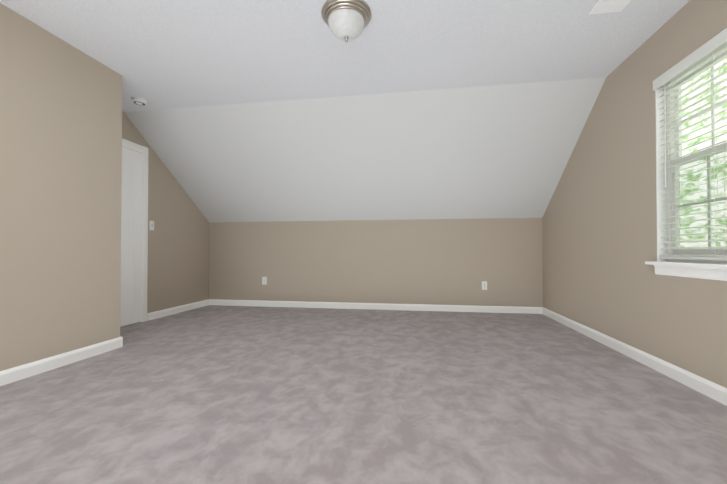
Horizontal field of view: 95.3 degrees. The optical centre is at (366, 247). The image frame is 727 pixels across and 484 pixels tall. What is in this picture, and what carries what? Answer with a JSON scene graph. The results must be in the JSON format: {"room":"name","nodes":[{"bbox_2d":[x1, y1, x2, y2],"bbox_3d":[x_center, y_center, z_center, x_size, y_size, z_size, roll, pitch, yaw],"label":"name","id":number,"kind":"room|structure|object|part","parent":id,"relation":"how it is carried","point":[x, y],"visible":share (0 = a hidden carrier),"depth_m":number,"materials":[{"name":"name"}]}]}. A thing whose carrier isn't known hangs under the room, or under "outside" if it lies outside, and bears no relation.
{"room":"empty attic room","nodes":[
{"label":"empty attic room","id":0,"kind":"room"},
{"bbox_2d":[0,3,121,370],"bbox_3d":[-3.013,-0.363,0.275,0.790,2.440,5.580,0,-1,9],"label":"wall bump-out","id":1,"kind":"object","parent":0,"point":[60,179],"visible":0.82,"depth_m":2.43,"materials":[{"name":"beige paint"}]},
{"bbox_2d":[120,111,208,327],"bbox_3d":[-2.752,-0.317,4.211,0.120,2.440,2.480,0,-1,9],"label":"wall","id":2,"kind":"structure","parent":0,"point":[178,255],"depth_m":4.50,"materials":[{"name":"beige paint"}]},
{"bbox_2d":[120,146,142,326],"bbox_3d":[-2.775,-0.130,3.620,0.010,2.028,0.772,0,-1,9],"label":"door","id":3,"kind":"structure","parent":2,"relation":"in","point":[131,242],"depth_m":3.86,"materials":[{"name":"white wood"}]},
{"bbox_2d":[122,138,147,321],"bbox_3d":[-2.771,-0.171,3.620,0.018,2.134,0.958,0,-1,9],"label":"door frame","id":4,"kind":"structure","parent":2,"relation":"attached to","point":[143,150],"depth_m":4.03,"materials":[{"name":"white wood"}]},
{"bbox_2d":[149,221,153,229],"bbox_3d":[-2.687,-0.278,4.160,0.021,0.118,0.072,0,-1,9],"label":"light switch","id":5,"kind":"object","parent":2,"relation":"attached to","point":[151,225],"visible":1,"depth_m":4.15,"materials":[{"name":"white plastic"}]},
{"bbox_2d":[147,299,207,320],"bbox_3d":[-2.611,0.863,4.671,0.014,0.092,1.180,0,-1,9],"label":"baseboard","id":6,"kind":"structure","parent":2,"relation":"attached to","point":[170,311],"depth_m":4.55,"materials":[{"name":"white wood"}]},
{"bbox_2d":[0,0,689,111],"bbox_3d":[-0.754,-1.632,0.344,5.240,0.100,6.367,0,-1,9],"label":"ceiling","id":7,"kind":"structure","parent":0,"point":[162,54],"depth_m":2.53,"materials":[{"name":"white paint"}]},
{"bbox_2d":[132,97,146,105],"bbox_3d":[-2.373,-1.523,3.459,0.132,0.044,0.132,0,-1,9],"label":"smoke detector","id":8,"kind":"object","parent":7,"relation":"attached to","point":[138,101],"visible":1,"depth_m":3.43,"materials":[{"name":"white plastic"}]},
{"bbox_2d":[321,0,370,42],"bbox_3d":[-0.134,-1.464,2.216,0.334,0.190,0.334,0,-1,9],"label":"ceiling light","id":9,"kind":"object","parent":7,"relation":"attached to","point":[346,21],"visible":0.98,"depth_m":2.14,"materials":[{"name":"white glass"}]},
{"bbox_2d":[589,0,630,13],"bbox_3d":[1.552,-1.554,2.001,0.200,0.017,0.400,0,-1,9],"label":"ceiling vent","id":10,"kind":"object","parent":7,"relation":"in","point":[604,6],"visible":1,"depth_m":2.13,"materials":[{"name":"white metal"}]},
{"bbox_2d":[0,305,726,483],"bbox_3d":[-0.634,0.917,1.101,5.240,0.100,7.960,0,-1,9],"label":"floor","id":11,"kind":"structure","parent":0,"point":[214,394],"depth_m":1.80,"materials":[{"name":"carpet"}]},
{"bbox_2d":[0,336,122,385],"bbox_3d":[-2.284,0.836,2.376,0.014,0.092,1.208,0,-1,9],"label":"baseboard","id":12,"kind":"structure","parent":11,"relation":"on","point":[14,374],"depth_m":2.42,"materials":[{"name":"white wood"}]},
{"bbox_2d":[124,77,605,221],"bbox_3d":[-0.159,-0.982,4.240,5.240,1.273,1.731,0,-1,9],"label":"ceiling","id":13,"kind":"structure","parent":0,"point":[494,151],"depth_m":3.93,"materials":[{"name":"white paint"}]},
{"bbox_2d":[209,218,542,306],"bbox_3d":[-0.043,0.222,4.985,5.240,1.380,0.120,0,-1,9],"label":"wall","id":14,"kind":"structure","parent":0,"point":[440,261],"depth_m":4.88,"materials":[{"name":"beige paint"}]},
{"bbox_2d":[262,277,266,284],"bbox_3d":[-1.590,0.514,5.153,0.072,0.118,0.007,0,-1,9],"label":"electrical outlet","id":15,"kind":"object","parent":14,"relation":"attached to","point":[264,280],"visible":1,"depth_m":5.15,"materials":[{"name":"white plastic"}]},
{"bbox_2d":[208,299,539,313],"bbox_3d":[-0.063,0.865,4.913,4.980,0.092,0.014,0,-1,9],"label":"baseboard","id":16,"kind":"structure","parent":14,"relation":"attached to","point":[299,304],"depth_m":4.87,"materials":[{"name":"white wood"}]},
{"bbox_2d":[482,281,486,289],"bbox_3d":[1.658,0.533,4.657,0.072,0.118,0.007,0,-1,9],"label":"electrical outlet","id":17,"kind":"object","parent":14,"relation":"attached to","point":[484,285],"visible":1,"depth_m":4.66,"materials":[{"name":"white plastic"}]},
{"bbox_2d":[542,0,726,387],"bbox_3d":[1.897,-0.357,0.730,0.120,2.440,7.960,0,-1,9],"label":"wall","id":18,"kind":"structure","parent":0,"point":[599,219],"depth_m":2.68,"materials":[{"name":"beige paint"}]},
{"bbox_2d":[540,307,726,405],"bbox_3d":[1.831,0.817,0.727,0.014,0.092,7.720,0,-1,9],"label":"baseboard","id":19,"kind":"structure","parent":18,"relation":"attached to","point":[712,390],"depth_m":2.42,"materials":[{"name":"white wood"}]},
{"bbox_2d":[645,261,726,268],"bbox_3d":[2.033,0.105,1.923,0.123,0.022,1.023,0,-1,9],"label":"window sill","id":20,"kind":"structure","parent":18,"relation":"attached to","point":[707,265],"depth_m":2.04,"materials":[{"name":"white wood"}]},
{"bbox_2d":[653,28,726,280],"bbox_3d":[2.069,-0.516,1.925,0.138,1.405,0.933,0,-1,9],"label":"window","id":21,"kind":"structure","parent":18,"relation":"in","point":[706,56],"depth_m":2.16,"materials":[{"name":"white plastic"}]},
{"bbox_3d":[2.108,-0.567,1.919,0.044,1.143,0.779,0,-1,9],"label":"panel","id":22,"kind":"part","parent":21,"relation":"part of","materials":[{"name":"clear glass"}]},
{"bbox_2d":[679,151,726,246],"bbox_3d":[2.132,-0.282,1.912,0.001,0.663,0.833,0,-1,9],"label":"screen","id":23,"kind":"object","parent":21,"relation":"attached to","point":[688,225],"depth_m":2.14,"materials":[{"name":"grey metal"}]},
{"label":"outside","id":24,"kind":"structure","parent":0,"visible":0},
{"bbox_2d":[679,58,726,246],"bbox_3d":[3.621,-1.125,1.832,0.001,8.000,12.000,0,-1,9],"label":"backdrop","id":25,"kind":"structure","parent":24,"point":[704,144],"depth_m":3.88,"materials":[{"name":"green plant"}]}
]}

